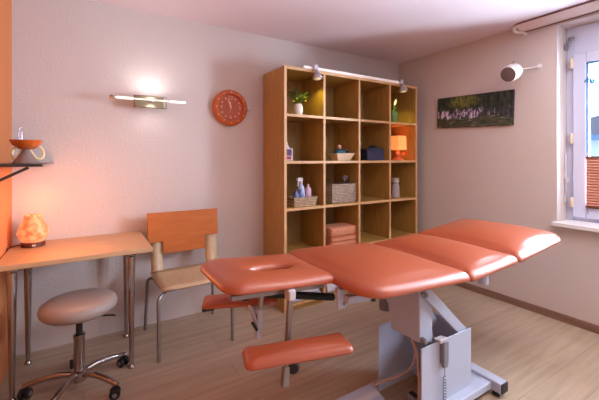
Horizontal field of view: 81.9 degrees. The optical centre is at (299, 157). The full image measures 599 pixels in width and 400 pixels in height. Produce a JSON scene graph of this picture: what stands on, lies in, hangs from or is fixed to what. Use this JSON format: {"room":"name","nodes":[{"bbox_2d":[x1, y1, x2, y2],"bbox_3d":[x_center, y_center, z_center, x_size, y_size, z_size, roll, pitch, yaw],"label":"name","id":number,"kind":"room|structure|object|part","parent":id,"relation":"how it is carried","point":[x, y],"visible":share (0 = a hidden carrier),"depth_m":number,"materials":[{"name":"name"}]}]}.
{"room":"massage room","nodes":[
{"label":"massage room","id":0,"kind":"room"},
{"bbox_2d":[0,0,11,387],"bbox_3d":[-0.708,0.080,0.094,0.300,2.440,4.910,0,0,-32],"label":"wall","id":1,"kind":"structure","parent":0,"point":[5,5],"depth_m":2.08,"materials":[{"name":"orange paint"}]},
{"bbox_2d":[0,162,53,181],"bbox_3d":[-1.584,0.086,1.994,0.226,0.111,0.740,0,0,-32],"label":"wall shelf","id":2,"kind":"object","parent":1,"relation":"attached to","point":[41,164],"visible":0.96,"depth_m":1.70,"materials":[{"name":"grey metal"}]},
{"bbox_2d":[9,139,44,163],"bbox_3d":[-1.495,-0.070,1.896,0.157,0.200,0.148,0,0,-32],"label":"burner","id":3,"kind":"object","parent":2,"relation":"on","point":[25,155],"visible":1,"depth_m":1.86,"materials":[{"name":"brown ceramic"}]},
{"bbox_2d":[9,139,42,149],"bbox_3d":[-1.499,-0.071,1.893,0.148,0.054,0.148,0,0,-32],"label":"bowl","id":4,"kind":"object","parent":3,"relation":"on","point":[21,144],"depth_m":1.85,"materials":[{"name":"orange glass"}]},
{"bbox_2d":[12,0,397,355],"bbox_3d":[-0.310,0.080,3.356,4.430,2.440,0.200,0,0,-32],"label":"wall","id":5,"kind":"structure","parent":0,"point":[117,163],"depth_m":2.63,"materials":[{"name":"beige paint"}]},
{"bbox_2d":[110,95,185,108],"bbox_3d":[-1.152,-0.423,2.636,0.530,0.093,0.129,0,0,-32],"label":"wall lamp","id":6,"kind":"object","parent":5,"relation":"attached to","point":[142,101],"visible":1,"depth_m":2.60,"materials":[{"name":"silver"}]},
{"bbox_3d":[-1.267,-0.437,2.504,0.115,0.021,0.021,0,0,-32],"label":"glass","id":7,"kind":"part","parent":6,"relation":"part of","materials":[{"name":"white glass"}]},
{"bbox_3d":[-1.128,-0.423,2.611,0.230,0.092,0.008,0,0,-32],"label":"metal plate","id":8,"kind":"part","parent":6,"relation":"part of","materials":[{"name":"beige"}]},
{"bbox_3d":[-0.953,-0.437,2.700,0.125,0.021,0.021,0,0,-32],"label":"glass","id":9,"kind":"part","parent":6,"relation":"part of","materials":[{"name":"white glass"}]},
{"bbox_2d":[213,90,249,125],"bbox_3d":[-0.597,-0.440,3.027,0.336,0.316,0.053,0,0,-32],"label":"wall clock","id":10,"kind":"object","parent":5,"relation":"attached to","point":[230,108],"visible":1,"depth_m":3.01,"materials":[{"name":"orange orange-red plastic"}]},
{"bbox_2d":[0,285,598,399],"bbox_3d":[1.044,1.350,1.189,4.430,0.100,5.310,0,0,-32],"label":"floor","id":11,"kind":"structure","parent":0,"point":[540,357],"depth_m":2.25,"materials":[{"name":"laminate"}]},
{"bbox_2d":[17,288,128,399],"bbox_3d":[-1.254,1.042,1.950,0.544,0.515,0.528,0,0,-32],"label":"stool","id":12,"kind":"object","parent":11,"relation":"on","point":[77,307],"visible":1,"depth_m":1.89,"materials":[{"name":"beige leather"}]},
{"bbox_3d":[-1.376,1.214,1.894,0.243,0.058,0.034,0,0,-20],"label":"arm","id":13,"kind":"part","parent":12,"relation":"part of","materials":[{"name":"silver metal"}]},
{"bbox_3d":[-1.235,1.214,1.799,0.034,0.058,0.243,0,0,-2],"label":"arm","id":14,"kind":"part","parent":12,"relation":"part of","materials":[{"name":"silver metal"}]},
{"bbox_3d":[-1.240,0.825,1.943,0.380,0.080,0.380,0,0,-32],"label":"seat","id":15,"kind":"part","parent":12,"relation":"part of","materials":[{"name":"beige leather"}]},
{"bbox_3d":[-1.101,1.214,1.903,0.243,0.058,0.034,0,0,16],"label":"arm","id":16,"kind":"part","parent":12,"relation":"part of","materials":[{"name":"silver metal"}]},
{"bbox_3d":[-1.159,1.214,2.063,0.034,0.058,0.243,0,0,34],"label":"arm","id":17,"kind":"part","parent":12,"relation":"part of","materials":[{"name":"silver metal"}]},
{"bbox_2d":[0,231,152,399],"bbox_3d":[-1.396,0.930,2.210,0.758,0.740,0.578,0,0,-32],"label":"desk","id":18,"kind":"object","parent":11,"relation":"on","point":[128,245],"visible":1,"depth_m":2.12,"materials":[{"name":"brown wood"}]},
{"bbox_3d":[-1.532,0.934,1.838,0.072,0.692,0.072,0,0,-32],"label":"leg","id":19,"kind":"part","parent":18,"relation":"part of","materials":[{"name":"silver metal"}]},
{"bbox_2d":[6,213,48,251],"bbox_3d":[-1.724,0.510,2.173,0.164,0.303,0.237,0,0,40],"label":"salt lamp","id":20,"kind":"object","parent":18,"relation":"on","point":[32,232],"visible":0.91,"depth_m":2.15,"materials":[{"name":"orange stone"}]},
{"bbox_3d":[-1.717,0.934,2.182,0.072,0.692,0.072,0,0,-32],"label":"leg","id":21,"kind":"part","parent":18,"relation":"part of","materials":[{"name":"silver metal"}]},
{"bbox_3d":[-1.262,0.934,2.513,0.072,0.692,0.072,0,0,-32],"label":"leg","id":22,"kind":"part","parent":18,"relation":"part of","materials":[{"name":"silver metal"}]},
{"bbox_3d":[-1.044,0.934,2.142,0.072,0.692,0.072,0,0,-32],"label":"leg","id":23,"kind":"part","parent":18,"relation":"part of","materials":[{"name":"silver metal"}]},
{"bbox_2d":[144,208,233,362],"bbox_3d":[-0.812,0.858,2.541,0.554,0.886,0.514,0,0,-32],"label":"chair","id":24,"kind":"object","parent":11,"relation":"on","point":[178,231],"visible":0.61,"depth_m":2.63,"materials":[{"name":"orange laminate"}]},
{"bbox_3d":[-1.058,1.090,2.527,0.061,0.423,0.291,0,0,-45],"label":"leg","id":25,"kind":"part","parent":24,"relation":"part of","materials":[{"name":"grey metal"}]},
{"bbox_3d":[-0.916,1.089,2.307,0.060,0.422,0.240,0,0,-18],"label":"leg","id":26,"kind":"part","parent":24,"relation":"part of","materials":[{"name":"grey metal"}]},
{"bbox_3d":[-0.783,0.856,2.513,0.501,0.038,0.398,0,0,-32],"label":"seat","id":27,"kind":"part","parent":24,"relation":"part of","materials":[{"name":"beige wood"}]},
{"bbox_3d":[-0.903,0.570,2.705,0.535,0.310,0.033,0,0,-32],"label":"backrest","id":28,"kind":"part","parent":24,"relation":"part of","materials":[{"name":"orange laminate"}]},
{"bbox_3d":[-0.679,1.090,2.761,0.043,0.422,0.285,0,0,-25],"label":"leg","id":29,"kind":"part","parent":24,"relation":"part of","materials":[{"name":"grey metal"}]},
{"bbox_3d":[-0.546,1.089,2.541,0.039,0.422,0.234,0,0,-38],"label":"leg","id":30,"kind":"part","parent":24,"relation":"part of","materials":[{"name":"grey metal"}]},
{"bbox_2d":[264,65,416,313],"bbox_3d":[0.474,0.262,3.485,1.663,2.076,0.392,0,0,-32],"label":"bookcase","id":31,"kind":"object","parent":11,"relation":"on","point":[353,113],"visible":0.67,"depth_m":3.38,"materials":[{"name":"brown wood"}]},
{"bbox_3d":[-0.221,0.262,3.052,0.026,2.076,0.390,0,0,-32],"label":"panel","id":32,"kind":"part","parent":31,"relation":"part of","materials":[{"name":"brown wood"}]},
{"bbox_2d":[287,143,292,160],"bbox_3d":[-0.108,-0.058,2.998,0.090,0.166,0.056,0,0,-20],"label":"bottle","id":33,"kind":"object","parent":31,"relation":"on","point":[289,150],"visible":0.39,"depth_m":2.98,"materials":[{"name":"white plastic"}]},
{"bbox_2d":[288,87,307,113],"bbox_3d":[-0.014,-0.500,3.049,0.203,0.250,0.187,0,0,-32],"label":"potted plant","id":34,"kind":"object","parent":31,"relation":"on","point":[297,109],"visible":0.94,"depth_m":3.03,"materials":[{"name":"green plant"}]},
{"bbox_2d":[287,195,316,206],"bbox_3d":[0.015,0.383,3.087,0.244,0.085,0.164,0,0,-32],"label":"basket","id":35,"kind":"object","parent":31,"relation":"on","point":[291,201],"visible":0.8,"depth_m":3.02,"materials":[{"name":"beige wicker"}]},
{"bbox_2d":[293,190,298,197],"bbox_3d":[-0.029,0.350,3.024,0.050,0.130,0.050,0,0,-32],"label":"bottle","id":36,"kind":"object","parent":35,"relation":"in","point":[296,194],"visible":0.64,"depth_m":3.01,"materials":[{"name":"blue plastic"}]},
{"bbox_2d":[296,178,304,196],"bbox_3d":[0.008,0.296,3.098,0.072,0.238,0.086,0,0,43],"label":"spray bottle","id":37,"kind":"object","parent":35,"relation":"in","point":[300,180],"visible":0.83,"depth_m":3.08,"materials":[{"name":"blue"}]},
{"bbox_2d":[305,184,310,196],"bbox_3d":[0.077,0.325,3.126,0.060,0.180,0.060,0,0,-32],"label":"lotion bottle","id":38,"kind":"object","parent":35,"relation":"in","point":[307,189],"visible":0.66,"depth_m":3.10,"materials":[{"name":"pink plastic"}]},
{"bbox_2d":[293,290,320,301],"bbox_3d":[0.002,1.210,3.115,0.310,0.052,0.240,0,0,-33],"label":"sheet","id":39,"kind":"object","parent":31,"relation":"on","point":[319,291],"visible":0.09,"depth_m":2.98,"materials":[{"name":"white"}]},
{"bbox_2d":[302,288,318,291],"bbox_3d":[-0.003,1.161,3.111,0.297,0.047,0.230,0,0,-32],"label":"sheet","id":40,"kind":"object","parent":39,"relation":"on","point":[311,290],"visible":0.04,"depth_m":3.04,"materials":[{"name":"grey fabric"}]},
{"bbox_3d":[0.372,0.255,3.647,1.611,2.010,0.006,0,0,-32],"label":"panel","id":41,"kind":"part","parent":31,"relation":"part of","materials":[{"name":"brown wood"}]},
{"bbox_2d":[326,284,337,292],"bbox_3d":[0.326,1.190,3.316,0.324,0.094,0.240,0,0,-31],"label":"sheet","id":42,"kind":"object","parent":31,"relation":"on","point":[329,287],"visible":0.1,"depth_m":3.15,"materials":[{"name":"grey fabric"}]},
{"bbox_2d":[326,182,355,203],"bbox_3d":[0.384,0.334,3.329,0.296,0.182,0.166,0,0,-32],"label":"wicker box","id":43,"kind":"object","parent":31,"relation":"on","point":[340,192],"visible":0.82,"depth_m":3.25,"materials":[{"name":"grey wicker"}]},
{"bbox_3d":[0.384,0.252,3.329,0.296,0.017,0.166,0,0,-32],"label":"lid","id":44,"kind":"part","parent":43,"relation":"part of","materials":[{"name":"grey wicker"}]},
{"bbox_2d":[326,239,355,245],"bbox_3d":[0.377,0.804,3.372,0.345,0.044,0.240,0,0,-32],"label":"folded towel","id":45,"kind":"object","parent":31,"relation":"on","point":[350,241],"visible":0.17,"depth_m":3.25,"materials":[{"name":"brown fabric"}]},
{"bbox_2d":[326,234,355,241],"bbox_3d":[0.381,0.761,3.375,0.345,0.044,0.240,0,0,-32],"label":"folded towel","id":46,"kind":"object","parent":45,"relation":"on","point":[351,236],"visible":0.33,"depth_m":3.25,"materials":[{"name":"brown fabric"}]},
{"bbox_2d":[326,222,355,236],"bbox_3d":[0.382,0.698,3.376,0.359,0.086,0.230,0,0,-34],"label":"folded towel","id":47,"kind":"object","parent":46,"relation":"on","point":[334,229],"visible":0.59,"depth_m":3.27,"materials":[{"name":"fabric"}]},
{"bbox_2d":[329,153,354,160],"bbox_3d":[0.411,-0.011,3.346,0.220,0.072,0.138,0,0,-32],"label":"serving dish","id":48,"kind":"object","parent":31,"relation":"on","point":[334,156],"visible":1,"depth_m":3.29,"materials":[{"name":"beige ceramic"}]},
{"bbox_2d":[333,149,348,152],"bbox_3d":[0.405,-0.046,3.342,0.181,0.082,0.092,0,0,-32],"label":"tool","id":49,"kind":"object","parent":48,"relation":"in","point":[336,150],"visible":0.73,"depth_m":3.30,"materials":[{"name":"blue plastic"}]},
{"bbox_3d":[0.475,0.837,3.482,1.611,0.024,0.382,0,0,-32],"label":"shelf","id":50,"kind":"part","parent":31,"relation":"part of","materials":[{"name":"brown wood"}]},
{"bbox_3d":[0.473,-0.763,3.486,1.611,0.026,0.390,0,0,-32],"label":"panel","id":51,"kind":"part","parent":31,"relation":"part of","materials":[{"name":"brown wood"}]},
{"bbox_3d":[0.475,-0.363,3.482,1.611,0.024,0.382,0,0,-32],"label":"shelf","id":52,"kind":"part","parent":31,"relation":"part of","materials":[{"name":"brown wood"}]},
{"bbox_3d":[0.475,0.437,3.482,1.611,0.024,0.382,0,0,-32],"label":"shelf","id":53,"kind":"part","parent":31,"relation":"part of","materials":[{"name":"brown wood"}]},
{"bbox_2d":[303,64,407,92],"bbox_3d":[0.586,-0.749,3.282,1.252,0.138,0.110,0,0,-32],"label":"rail","id":54,"kind":"object","parent":31,"relation":"attached to","point":[317,75],"visible":1,"depth_m":3.22,"materials":[{"name":"white metal"}]},
{"bbox_3d":[0.160,-0.723,3.006,0.094,0.077,0.093,0,0,-32],"label":"lamp shade","id":55,"kind":"part","parent":54,"relation":"part of","materials":[{"name":"grey metal"}]},
{"bbox_3d":[0.533,-0.789,3.298,1.180,0.026,0.028,0,0,-32],"label":"rail","id":56,"kind":"part","parent":54,"relation":"part of","materials":[{"name":"white metal"}]},
{"bbox_3d":[1.081,-0.723,3.582,0.094,0.077,0.093,0,0,-32],"label":"lamp shade","id":57,"kind":"part","parent":54,"relation":"part of","materials":[{"name":"grey metal"}]},
{"bbox_3d":[0.475,0.037,3.482,1.611,0.024,0.382,0,0,-32],"label":"shelf","id":58,"kind":"part","parent":31,"relation":"part of","materials":[{"name":"brown wood"}]},
{"bbox_2d":[360,148,383,159],"bbox_3d":[0.749,-0.036,3.604,0.226,0.122,0.156,0,0,-28],"label":"storage box","id":59,"kind":"object","parent":31,"relation":"on","point":[367,153],"visible":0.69,"depth_m":3.54,"materials":[{"name":"blue cardboard"}]},
{"bbox_3d":[0.749,-0.086,3.604,0.226,0.022,0.156,0,0,-28],"label":"lid","id":60,"kind":"part","parent":59,"relation":"part of","materials":[{"name":"blue cardboard"}]},
{"bbox_2d":[391,99,397,121],"bbox_3d":[1.012,-0.508,3.722,0.095,0.266,0.095,0,0,-5],"label":"lily","id":61,"kind":"object","parent":31,"relation":"on","point":[394,114],"visible":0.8,"depth_m":3.69,"materials":[{"name":"green plant"}]},
{"bbox_2d":[391,111,397,121],"bbox_3d":[1.012,-0.438,3.722,0.096,0.125,0.096,0,0,-32],"label":"vase","id":62,"kind":"object","parent":31,"relation":"on","point":[394,114],"depth_m":3.68,"materials":[{"name":"green glass"}]},
{"bbox_2d":[391,178,399,197],"bbox_3d":[1.037,0.320,3.737,0.092,0.210,0.092,0,0,-32],"label":"storage jar","id":63,"kind":"object","parent":31,"relation":"on","point":[395,188],"visible":0.98,"depth_m":3.70,"materials":[{"name":"grey ceramic"}]},
{"bbox_3d":[1.037,0.239,3.737,0.084,0.048,0.084,0,0,-32],"label":"lid","id":64,"kind":"part","parent":63,"relation":"part of","materials":[{"name":"beige"}]},
{"bbox_2d":[391,136,406,159],"bbox_3d":[1.088,-0.109,3.816,0.134,0.268,0.132,0,0,-32],"label":"table lamp","id":65,"kind":"object","parent":31,"relation":"on","point":[398,143],"visible":0.94,"depth_m":3.77,"materials":[{"name":"orange fabric"}]},
{"bbox_3d":[1.088,-0.167,3.816,0.132,0.153,0.132,0,0,-32],"label":"lamp shade","id":66,"kind":"part","parent":65,"relation":"part of","materials":[{"name":"orange fabric"}]},
{"bbox_3d":[1.167,0.262,3.919,0.026,2.076,0.390,0,0,-32],"label":"panel","id":67,"kind":"part","parent":31,"relation":"part of","materials":[{"name":"brown wood"}]},
{"bbox_2d":[200,219,560,399],"bbox_3d":[0.571,0.875,1.948,2.167,0.850,0.789,0,0,-32],"label":"table","id":68,"kind":"object","parent":11,"relation":"on","point":[402,272],"visible":1,"depth_m":1.71,"materials":[{"name":"orange leather"}]},
{"bbox_3d":[-0.294,0.702,1.726,0.370,0.040,0.132,0,0,-10],"label":"armrest","id":69,"kind":"part","parent":68,"relation":"part of","materials":[{"name":"orange leather"}]},
{"bbox_3d":[-0.213,0.765,1.636,0.066,0.136,0.033,0,0,-7],"label":"locking lever","id":70,"kind":"part","parent":68,"relation":"part of","materials":[{"name":"grey metal"}]},
{"bbox_3d":[-0.181,0.635,1.644,0.039,0.201,0.020,0,0,-32],"label":"arm post","id":71,"kind":"part","parent":68,"relation":"part of","materials":[{"name":"grey metal"}]},
{"bbox_2d":[200,254,332,294],"bbox_3d":[-0.157,0.502,1.544,0.510,0.083,0.425,0,0,-32],"label":"cushion","id":72,"kind":"object","parent":68,"relation":"on","point":[286,274],"depth_m":1.44,"materials":[{"name":"orange leather"}]},
{"bbox_3d":[-0.153,0.545,1.538,0.431,0.050,0.312,0,0,-32],"label":"head frame","id":73,"kind":"part","parent":68,"relation":"part of","materials":[{"name":"grey"}]},
{"bbox_3d":[-0.044,0.688,1.369,0.040,0.306,0.020,0,0,-32],"label":"arm post","id":74,"kind":"part","parent":68,"relation":"part of","materials":[{"name":"grey metal"}]},
{"bbox_3d":[-0.030,0.830,1.371,0.060,0.052,0.029,0,0,-3],"label":"knob","id":75,"kind":"part","parent":68,"relation":"part of","materials":[{"name":"black plastic"}]},
{"bbox_3d":[-0.004,0.712,1.293,0.410,0.040,0.132,0,0,-17],"label":"armrest","id":76,"kind":"part","parent":68,"relation":"part of","materials":[{"name":"orange leather"}]},
{"bbox_3d":[0.173,0.594,1.464,0.045,0.083,0.030,0,0,-32],"label":"hinge plate","id":77,"kind":"part","parent":68,"relation":"part of","materials":[{"name":"grey metal"}]},
{"bbox_2d":[288,243,469,298],"bbox_3d":[0.353,0.528,1.762,0.655,0.115,0.705,0,0,-32],"label":"cushion","id":78,"kind":"object","parent":68,"relation":"on","point":[364,270],"depth_m":1.55,"materials":[{"name":"orange leather"}]},
{"bbox_3d":[0.510,0.745,2.052,0.072,0.310,0.071,0,0,-32],"label":"motor","id":79,"kind":"part","parent":68,"relation":"part of","materials":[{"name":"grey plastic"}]},
{"bbox_3d":[0.651,1.250,2.034,0.540,0.040,0.040,0,0,-32],"label":"rail","id":80,"kind":"part","parent":68,"relation":"part of","materials":[{"name":"grey metal"}]},
{"bbox_3d":[0.608,1.073,2.007,0.411,0.303,0.008,0,0,-32],"label":"housing panel","id":81,"kind":"part","parent":68,"relation":"part of","materials":[{"name":"white metal"}]},
{"bbox_2d":[408,393,416,399],"bbox_3d":[0.577,1.245,1.752,0.035,0.090,0.040,0,0,-32],"label":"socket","id":82,"kind":"object","parent":68,"relation":"attached to","point":[411,396],"depth_m":1.74,"materials":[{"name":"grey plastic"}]},
{"bbox_2d":[409,391,416,396],"bbox_3d":[0.578,1.198,1.750,0.025,0.004,0.040,0,0,-32],"label":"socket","id":83,"kind":"object","parent":68,"relation":"attached to","point":[411,394],"depth_m":1.75,"materials":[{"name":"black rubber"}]},
{"bbox_2d":[434,335,448,399],"bbox_3d":[0.714,1.087,1.735,0.060,0.368,0.046,0,0,-32],"label":"remote control","id":84,"kind":"object","parent":68,"relation":"hanging from","point":[444,343],"visible":1,"depth_m":1.72,"materials":[{"name":"grey plastic"}]},
{"bbox_3d":[0.729,1.158,1.732,0.022,0.226,0.018,0,0,-32],"label":"coiled cord","id":85,"kind":"part","parent":84,"relation":"part of","materials":[{"name":"grey plastic"}]},
{"bbox_3d":[0.758,1.083,1.771,0.407,0.323,0.008,0,0,-32],"label":"housing panel","id":86,"kind":"part","parent":68,"relation":"part of","materials":[{"name":"white metal"}]},
{"bbox_2d":[373,233,517,281],"bbox_3d":[0.821,0.543,2.054,0.440,0.103,0.705,0,0,-32],"label":"cushion","id":87,"kind":"object","parent":68,"relation":"on","point":[478,262],"depth_m":1.88,"materials":[{"name":"orange leather"}]},
{"bbox_3d":[0.838,1.241,1.980,0.280,0.014,0.270,0,0,-32],"label":"plate","id":88,"kind":"part","parent":68,"relation":"part of","materials":[{"name":"grey metal"}]},
{"bbox_3d":[0.853,1.087,1.995,0.008,0.317,0.272,0,0,-32],"label":"housing panel","id":89,"kind":"part","parent":68,"relation":"part of","materials":[{"name":"grey metal"}]},
{"bbox_3d":[0.810,1.250,1.780,0.540,0.040,0.060,0,0,-32],"label":"rail","id":90,"kind":"part","parent":68,"relation":"part of","materials":[{"name":"grey metal"}]},
{"bbox_2d":[478,275,488,284],"bbox_3d":[0.947,0.614,1.771,0.061,0.063,0.047,0,0,-32],"label":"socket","id":91,"kind":"object","parent":68,"relation":"attached to","point":[483,281],"depth_m":1.75,"materials":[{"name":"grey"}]},
{"bbox_2d":[417,219,560,261],"bbox_3d":[1.262,0.511,2.330,0.588,0.123,0.705,0,0,-32],"label":"cushion","id":92,"kind":"object","parent":68,"relation":"on","point":[521,242],"depth_m":2.15,"materials":[{"name":"orange leather"}]},
{"bbox_2d":[93,0,590,63],"bbox_3d":[1.044,-1.190,1.189,4.430,0.100,5.310,0,0,-32],"label":"ceiling","id":93,"kind":"structure","parent":0,"point":[394,31],"depth_m":2.82,"materials":[{"name":"white paint"}]},
{"bbox_2d":[398,12,598,324],"bbox_3d":[2.676,0.080,2.209,0.420,2.440,4.910,0,0,-32],"label":"wall","id":94,"kind":"structure","parent":0,"point":[508,174],"depth_m":3.04,"materials":[{"name":"beige paint"}]},
{"bbox_2d":[437,89,514,127],"bbox_3d":[1.688,-0.462,3.373,0.021,0.341,0.782,0,0,-32],"label":"wall picture","id":95,"kind":"object","parent":94,"relation":"attached to","point":[496,108],"visible":1,"depth_m":3.32,"materials":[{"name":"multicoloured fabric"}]},
{"bbox_2d":[500,61,541,81],"bbox_3d":[1.853,-0.727,2.911,0.307,0.182,0.155,0,0,-10],"label":"wall lamp","id":96,"kind":"object","parent":94,"relation":"attached to","point":[511,72],"visible":1,"depth_m":2.86,"materials":[{"name":"white metal"}]},
{"bbox_2d":[500,67,515,81],"bbox_3d":[1.737,-0.696,2.875,0.054,0.116,0.124,0,0,-32],"label":"grille","id":97,"kind":"object","parent":96,"relation":"attached to","point":[507,74],"depth_m":2.86,"materials":[{"name":"brown"}]},
{"bbox_3d":[1.932,-0.763,2.901,0.184,0.046,0.032,0,0,17],"label":"wall arm","id":98,"kind":"part","parent":96,"relation":"part of","materials":[{"name":"white paint"}]},
{"bbox_2d":[454,282,598,333],"bbox_3d":[2.492,1.269,2.094,0.014,0.062,4.910,0,0,-32],"label":"baseboard","id":99,"kind":"structure","parent":94,"relation":"attached to","point":[561,317],"depth_m":2.90,"materials":[{"name":"brown wood"}]},
{"bbox_2d":[512,0,598,232],"bbox_3d":[2.458,-0.295,2.277,0.377,1.690,1.858,0,0,-32],"label":"window","id":100,"kind":"structure","parent":94,"relation":"in","point":[582,46],"depth_m":2.77,"materials":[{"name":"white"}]},
{"bbox_3d":[2.351,-1.093,2.210,0.123,0.093,1.858,0,0,-32],"label":"curtain rail","id":101,"kind":"part","parent":100,"relation":"part of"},
{"bbox_3d":[2.191,0.165,2.836,0.022,0.410,0.026,0,0,-32],"label":"locking rod","id":102,"kind":"part","parent":100,"relation":"part of","materials":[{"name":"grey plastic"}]},
{"bbox_3d":[2.462,0.527,2.292,0.255,0.035,1.277,0,0,-32],"label":"sill","id":103,"kind":"part","parent":100,"relation":"part of","materials":[{"name":"white paint"}]},
{"bbox_3d":[2.575,-0.260,2.380,0.070,1.620,1.207,0,0,-32],"label":"frame","id":104,"kind":"part","parent":100,"relation":"part of","materials":[{"name":"blue"}]},
{"bbox_3d":[2.395,-0.183,2.597,0.055,1.326,0.546,0,0,-32],"label":"sash","id":105,"kind":"part","parent":100,"relation":"part of","materials":[{"name":"blue"}]},
{"bbox_2d":[584,78,594,83],"bbox_3d":[2.291,-0.609,2.726,0.039,0.043,0.061,0,0,-32],"label":"hook","id":106,"kind":"object","parent":100,"relation":"attached to","point":[592,81],"visible":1,"depth_m":2.72,"materials":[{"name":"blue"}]},
{"bbox_2d":[586,156,598,214],"bbox_3d":[2.365,-0.155,2.575,0.020,1.200,0.366,0,0,-32],"label":"blind","id":107,"kind":"object","parent":100,"relation":"attached to","point":[592,167],"visible":1,"depth_m":2.69,"materials":[{"name":"brown fabric"}]},
{"bbox_3d":[2.365,0.384,2.575,0.020,0.022,0.366,0,0,-32],"label":"rail","id":108,"kind":"part","parent":107,"relation":"part of","materials":[{"name":"brown"}]},
{"label":"outside","id":109,"kind":"structure","parent":0,"visible":0},
{"bbox_2d":[590,115,598,155],"bbox_3d":[13.744,0.850,11.595,9.400,5.900,8.300,0,0,-32],"label":"house","id":110,"kind":"structure","parent":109,"point":[594,121],"depth_m":11.18,"materials":[{"name":"blue"}]}
]}

